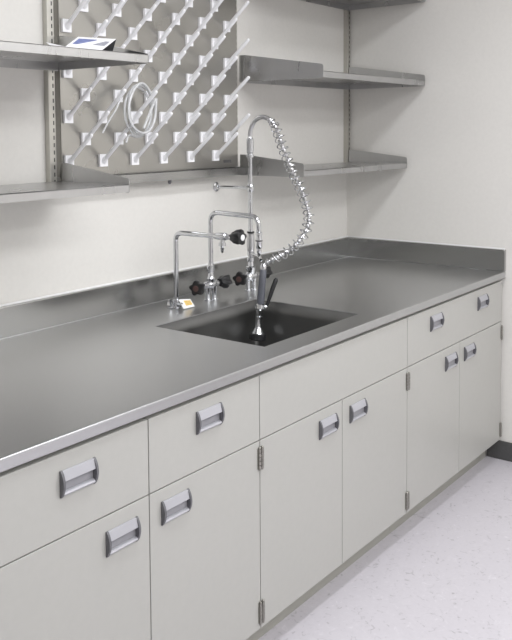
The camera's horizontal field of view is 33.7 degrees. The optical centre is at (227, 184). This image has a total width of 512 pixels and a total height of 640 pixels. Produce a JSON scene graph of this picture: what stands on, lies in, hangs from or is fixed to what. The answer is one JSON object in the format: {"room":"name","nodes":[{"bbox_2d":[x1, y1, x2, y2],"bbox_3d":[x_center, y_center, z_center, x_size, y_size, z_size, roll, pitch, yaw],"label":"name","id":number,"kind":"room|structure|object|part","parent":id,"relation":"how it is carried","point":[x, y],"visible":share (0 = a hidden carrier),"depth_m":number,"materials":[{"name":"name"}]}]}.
{"room":"laboratory","nodes":[
{"label":"laboratory","id":0,"kind":"room"},
{"bbox_2d":[0,0,346,303],"bbox_3d":[-1.300,0.112,2.150,0.100,2.800,6.320,2,5,38],"label":"wall","id":1,"kind":"structure","parent":0,"point":[48,246],"depth_m":3.44,"materials":[{"name":"paint"}]},
{"bbox_2d":[42,0,56,181],"bbox_3d":[-0.614,-0.549,2.884,0.024,1.185,0.028,2,5,38],"label":"upright","id":2,"kind":"object","parent":1,"relation":"attached to","point":[47,5],"visible":0.66,"depth_m":2.89,"materials":[{"name":"silver metal"}]},
{"bbox_2d":[0,163,129,202],"bbox_3d":[-0.766,0.004,2.425,0.335,0.094,1.025,2,5,38],"label":"wall shelf","id":3,"kind":"object","parent":2,"relation":"attached to","point":[75,181],"visible":1,"depth_m":2.66,"materials":[{"name":"metal"}]},
{"bbox_3d":[-0.766,0.036,2.428,0.334,0.030,1.019,2,5,38],"label":"shelf panel","id":4,"kind":"part","parent":3,"relation":"part of","materials":[{"name":"metal"}]},
{"bbox_2d":[0,36,148,70],"bbox_3d":[-0.733,-0.416,2.370,0.428,0.118,1.025,2,5,38],"label":"wall shelf","id":5,"kind":"object","parent":2,"relation":"attached to","point":[20,55],"visible":0.98,"depth_m":2.66,"materials":[{"name":"metal"}]},
{"bbox_2d":[46,37,115,50],"bbox_3d":[-0.434,-0.425,2.537,0.125,0.051,0.347,2,5,38],"label":"leaflet","id":6,"kind":"object","parent":5,"relation":"on","point":[106,44],"visible":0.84,"depth_m":2.53,"materials":[{"name":"white paper"}]},
{"bbox_2d":[73,39,108,45],"bbox_3d":[-0.411,-0.427,2.533,0.039,0.026,0.180,2,5,38],"label":"picture","id":7,"kind":"object","parent":6,"relation":"attached to","point":[77,42],"depth_m":2.53},
{"bbox_2d":[53,0,249,183],"bbox_3d":[-0.227,-0.519,3.270,0.154,1.039,1.017,2,5,38],"label":"drying rack","id":8,"kind":"object","parent":1,"relation":"attached to","point":[190,45],"visible":0.96,"depth_m":3.27,"materials":[{"name":"metal"}]},
{"bbox_2d":[102,82,157,142],"bbox_3d":[-0.356,-0.264,3.088,0.063,0.225,0.289,2,5,38],"label":"tubing","id":9,"kind":"object","parent":8,"relation":"hanging from","point":[153,103],"visible":0.95,"depth_m":3.11,"materials":[{"name":"white"}]},
{"bbox_2d":[0,237,347,338],"bbox_3d":[-0.273,0.426,3.370,0.020,0.134,2.930,2,5,38],"label":"backsplash","id":10,"kind":"structure","parent":1,"relation":"attached to","point":[19,318],"depth_m":3.22,"materials":[{"name":"metal"}]},
{"bbox_2d":[236,0,237,165],"bbox_3d":[0.023,-0.639,3.687,0.024,1.115,0.028,2,5,38],"label":"upright","id":11,"kind":"object","parent":1,"relation":"attached to","point":[236,0],"visible":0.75,"depth_m":3.71,"materials":[{"name":"silver metal"}]},
{"bbox_2d":[344,10,349,161],"bbox_3d":[0.628,-0.669,4.450,0.024,1.162,0.028,2,5,38],"label":"upright","id":12,"kind":"object","parent":1,"relation":"attached to","point":[346,12],"visible":0.69,"depth_m":4.45,"materials":[{"name":"silver metal"}]},
{"bbox_2d":[240,150,406,176],"bbox_3d":[0.480,-0.107,3.997,0.335,0.094,0.949,2,5,38],"label":"wall shelf","id":13,"kind":"object","parent":12,"relation":"attached to","point":[359,161],"visible":0.93,"depth_m":3.81,"materials":[{"name":"metal"}]},
{"bbox_3d":[0.480,-0.075,4.000,0.334,0.030,0.943,2,5,38],"label":"shelf panel","id":14,"kind":"part","parent":13,"relation":"part of","materials":[{"name":"metal"}]},
{"bbox_2d":[239,55,424,89],"bbox_3d":[0.514,-0.527,3.942,0.430,0.118,0.949,2,5,38],"label":"wall shelf","id":15,"kind":"object","parent":12,"relation":"attached to","point":[261,70],"visible":1,"depth_m":3.70,"materials":[{"name":"metal"}]},
{"bbox_3d":[0.514,-0.483,3.945,0.430,0.030,0.943,2,5,38],"label":"shelf panel","id":16,"kind":"part","parent":15,"relation":"part of","materials":[{"name":"metal"}]},
{"bbox_2d":[301,0,425,10],"bbox_3d":[0.510,-0.938,3.916,0.430,0.118,0.949,2,5,38],"label":"wall shelf","id":17,"kind":"object","parent":12,"relation":"attached to","point":[348,5],"visible":1,"depth_m":4.29,"materials":[{"name":"metal"}]},
{"bbox_2d":[258,455,511,639],"bbox_3d":[0.766,1.573,0.550,5.220,0.050,6.220,2,5,38],"label":"floor","id":18,"kind":"structure","parent":0,"point":[445,573],"depth_m":2.97,"materials":[{"name":"tile"}]},
{"bbox_2d":[0,418,150,639],"bbox_3d":[-0.668,1.014,2.197,0.849,0.884,0.488,2,5,38],"label":"base cabinet","id":19,"kind":"object","parent":18,"relation":"on","point":[75,558],"visible":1,"depth_m":1.94,"materials":[{"name":"grey"}]},
{"bbox_3d":[-0.357,0.694,1.928,0.019,0.191,0.486,2,5,38],"label":"drawer","id":20,"kind":"part","parent":19,"relation":"part of","materials":[{"name":"paint"}]},
{"bbox_3d":[-0.354,1.078,1.952,0.019,0.572,0.486,2,5,38],"label":"door","id":21,"kind":"part","parent":19,"relation":"part of","materials":[{"name":"paint"}]},
{"bbox_3d":[-0.338,0.668,1.924,0.014,0.062,0.106,2,5,38],"label":"handle","id":22,"kind":"part","parent":19,"relation":"part of","materials":[{"name":"silver metal"}]},
{"bbox_3d":[-0.252,0.852,2.042,0.014,0.062,0.106,2,5,38],"label":"handle","id":23,"kind":"part","parent":19,"relation":"part of","materials":[{"name":"silver metal"}]},
{"bbox_2d":[143,375,261,639],"bbox_3d":[-0.371,0.988,2.572,0.849,0.884,0.469,2,5,38],"label":"base cabinet","id":24,"kind":"object","parent":18,"relation":"on","point":[204,451],"visible":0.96,"depth_m":2.30,"materials":[{"name":"grey"}]},
{"bbox_3d":[-0.132,0.838,2.193,0.014,0.062,0.106,2,5,38],"label":"handle","id":25,"kind":"part","parent":24,"relation":"part of","materials":[{"name":"silver metal"}]},
{"bbox_3d":[-0.060,0.668,2.303,0.019,0.191,0.467,2,5,38],"label":"drawer","id":26,"kind":"part","parent":24,"relation":"part of","materials":[{"name":"paint"}]},
{"bbox_3d":[-0.047,0.635,2.291,0.014,0.062,0.106,2,5,38],"label":"handle","id":27,"kind":"part","parent":24,"relation":"part of","materials":[{"name":"silver metal"}]},
{"bbox_2d":[246,317,408,639],"bbox_3d":[0.072,0.949,3.131,0.849,0.884,0.957,2,5,38],"label":"base cabinet","id":28,"kind":"object","parent":18,"relation":"on","point":[332,440],"visible":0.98,"depth_m":2.80,"materials":[{"name":"grey"}]},
{"bbox_3d":[0.236,1.026,2.696,0.019,0.572,0.470,2,5,38],"label":"door","id":29,"kind":"part","parent":28,"relation":"part of","materials":[{"name":"paint"}]},
{"bbox_3d":[0.335,0.797,2.782,0.014,0.062,0.106,2,5,38],"label":"handle","id":30,"kind":"part","parent":28,"relation":"part of","materials":[{"name":"silver metal"}]},
{"bbox_3d":[0.383,0.629,2.862,0.019,0.191,0.955,2,5,38],"label":"panel","id":31,"kind":"part","parent":28,"relation":"part of","materials":[{"name":"paint"}]},
{"bbox_3d":[0.456,0.786,2.935,0.014,0.062,0.106,2,5,38],"label":"handle","id":32,"kind":"part","parent":28,"relation":"part of","materials":[{"name":"silver metal"}]},
{"bbox_3d":[0.533,1.000,3.071,0.019,0.572,0.482,2,5,38],"label":"door","id":33,"kind":"part","parent":28,"relation":"part of","materials":[{"name":"paint"}]},
{"bbox_2d":[389,280,502,533],"bbox_3d":[0.675,0.896,3.892,0.849,0.884,0.987,2,5,38],"label":"base cabinet","id":34,"kind":"object","parent":18,"relation":"on","point":[453,367],"visible":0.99,"depth_m":3.58,"materials":[{"name":"grey"}]},
{"bbox_2d":[0,236,505,472],"bbox_3d":[0.065,0.436,3.116,0.866,0.141,2.950,2,5,38],"label":"countertop","id":35,"kind":"structure","parent":34,"relation":"on","point":[78,365],"depth_m":2.84,"materials":[{"name":"metal"}]},
{"bbox_2d":[167,229,246,308],"bbox_3d":[-0.082,0.315,3.138,0.349,0.322,0.061,2,4,37],"label":"faucet","id":36,"kind":"object","parent":35,"relation":"on","point":[238,236],"visible":0.99,"depth_m":3.17,"materials":[{"name":"silver metal"}]},
{"bbox_2d":[178,299,193,308],"bbox_3d":[-0.164,0.451,3.229,0.040,0.036,0.071,2,5,38],"label":"tag","id":37,"kind":"object","parent":36,"relation":"attached to","point":[186,303],"visible":1,"depth_m":3.22,"materials":[{"name":"white"}]},
{"bbox_3d":[-0.118,0.307,3.169,0.225,0.265,0.019,2,5,38],"label":"spout","id":38,"kind":"part","parent":36,"relation":"part of","materials":[{"name":"silver metal"}]},
{"bbox_3d":[0.034,0.188,3.042,0.049,0.058,0.058,2,5,38],"label":"knob","id":39,"kind":"part","parent":36,"relation":"part of","materials":[{"name":"black plastic"}]},
{"bbox_2d":[189,210,261,300],"bbox_3d":[0.018,0.284,3.292,0.280,0.362,0.222,2,5,38],"label":"faucet","id":40,"kind":"object","parent":35,"relation":"on","point":[223,281],"visible":1,"depth_m":3.35,"materials":[{"name":"silver metal"}]},
{"bbox_3d":[-0.115,0.401,3.303,0.062,0.062,0.052,1,4,24],"label":"knob","id":41,"kind":"part","parent":40,"relation":"part of","materials":[{"name":"black plastic"}]},
{"bbox_3d":[-0.017,0.394,3.434,0.058,0.058,0.049,2,5,38],"label":"knob","id":42,"kind":"part","parent":40,"relation":"part of","materials":[{"name":"black plastic"}]},
{"bbox_3d":[0.025,0.217,3.286,0.258,0.226,0.019,2,5,38],"label":"spout","id":43,"kind":"part","parent":40,"relation":"part of","materials":[{"name":"silver metal"}]},
{"bbox_2d":[255,232,261,256],"bbox_3d":[0.119,0.226,3.212,0.027,0.095,0.027,2,5,38],"label":"outlet","id":44,"kind":"object","parent":40,"relation":"attached to","point":[258,240],"depth_m":3.20,"materials":[{"name":"silver metal"}]},
{"bbox_2d":[156,299,356,346],"bbox_3d":[0.115,0.610,3.026,0.467,0.252,0.590,2,5,38],"label":"sink","id":45,"kind":"object","parent":35,"relation":"in","point":[280,321],"visible":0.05,"depth_m":3.27,"materials":[{"name":"metal"}]},
{"bbox_2d":[213,115,313,340],"bbox_3d":[0.139,0.158,3.463,0.247,0.889,0.514,-2,4,-21],"label":"faucet","id":46,"kind":"object","parent":35,"relation":"on","point":[251,275],"visible":1,"depth_m":3.39,"materials":[{"name":"silver metal"}]},
{"bbox_3d":[0.055,0.388,3.510,0.062,0.062,0.052,1,4,24],"label":"knob","id":47,"kind":"part","parent":46,"relation":"part of","materials":[{"name":"black plastic"}]},
{"bbox_3d":[0.116,0.290,3.453,0.017,0.018,0.231,-1,4,-9],"label":"hook arm","id":48,"kind":"part","parent":46,"relation":"part of","materials":[{"name":"silver metal"}]},
{"bbox_3d":[0.161,0.379,3.650,0.054,0.054,0.046,2,5,38],"label":"knob","id":49,"kind":"part","parent":46,"relation":"part of","materials":[{"name":"black plastic"}]},
{"bbox_3d":[0.172,0.425,3.328,0.056,0.115,0.017,-2,4,-25],"label":"squeeze lever","id":50,"kind":"part","parent":46,"relation":"part of","materials":[{"name":"black plastic"}]},
{"bbox_3d":[0.838,0.974,3.456,0.019,0.572,0.495,2,5,38],"label":"door","id":51,"kind":"part","parent":34,"relation":"part of","materials":[{"name":"paint"}]},
{"bbox_3d":[0.850,0.556,3.421,0.014,0.062,0.106,2,5,38],"label":"handle","id":52,"kind":"part","parent":34,"relation":"part of","materials":[{"name":"silver metal"}]},
{"bbox_3d":[0.942,0.744,3.548,0.014,0.062,0.106,2,5,38],"label":"handle","id":53,"kind":"part","parent":34,"relation":"part of","materials":[{"name":"silver metal"}]},
{"bbox_3d":[0.987,0.576,3.623,0.019,0.191,0.985,2,5,38],"label":"drawer","id":54,"kind":"part","parent":34,"relation":"part of","materials":[{"name":"paint"}]},
{"bbox_3d":[1.063,0.733,3.701,0.014,0.062,0.106,2,5,38],"label":"handle","id":55,"kind":"part","parent":34,"relation":"part of","materials":[{"name":"silver metal"}]},
{"bbox_3d":[1.144,0.947,3.842,0.019,0.572,0.487,2,5,38],"label":"door","id":56,"kind":"part","parent":34,"relation":"part of","materials":[{"name":"paint"}]},
{"bbox_3d":[1.152,0.530,3.803,0.014,0.062,0.106,2,5,38],"label":"handle","id":57,"kind":"part","parent":34,"relation":"part of","materials":[{"name":"silver metal"}]},
{"bbox_2d":[347,0,511,455],"bbox_3d":[2.715,0.029,2.936,5.220,2.800,0.100,2,5,38],"label":"wall","id":58,"kind":"structure","parent":0,"point":[453,131],"depth_m":4.16,"materials":[{"name":"paint"}]},
{"bbox_2d":[487,440,511,461],"bbox_3d":[3.000,1.346,2.732,4.435,0.092,0.008,2,5,38],"label":"baseboard","id":59,"kind":"structure","parent":58,"relation":"attached to","point":[502,450],"depth_m":4.06,"materials":[{"name":"rubber"}]}
]}

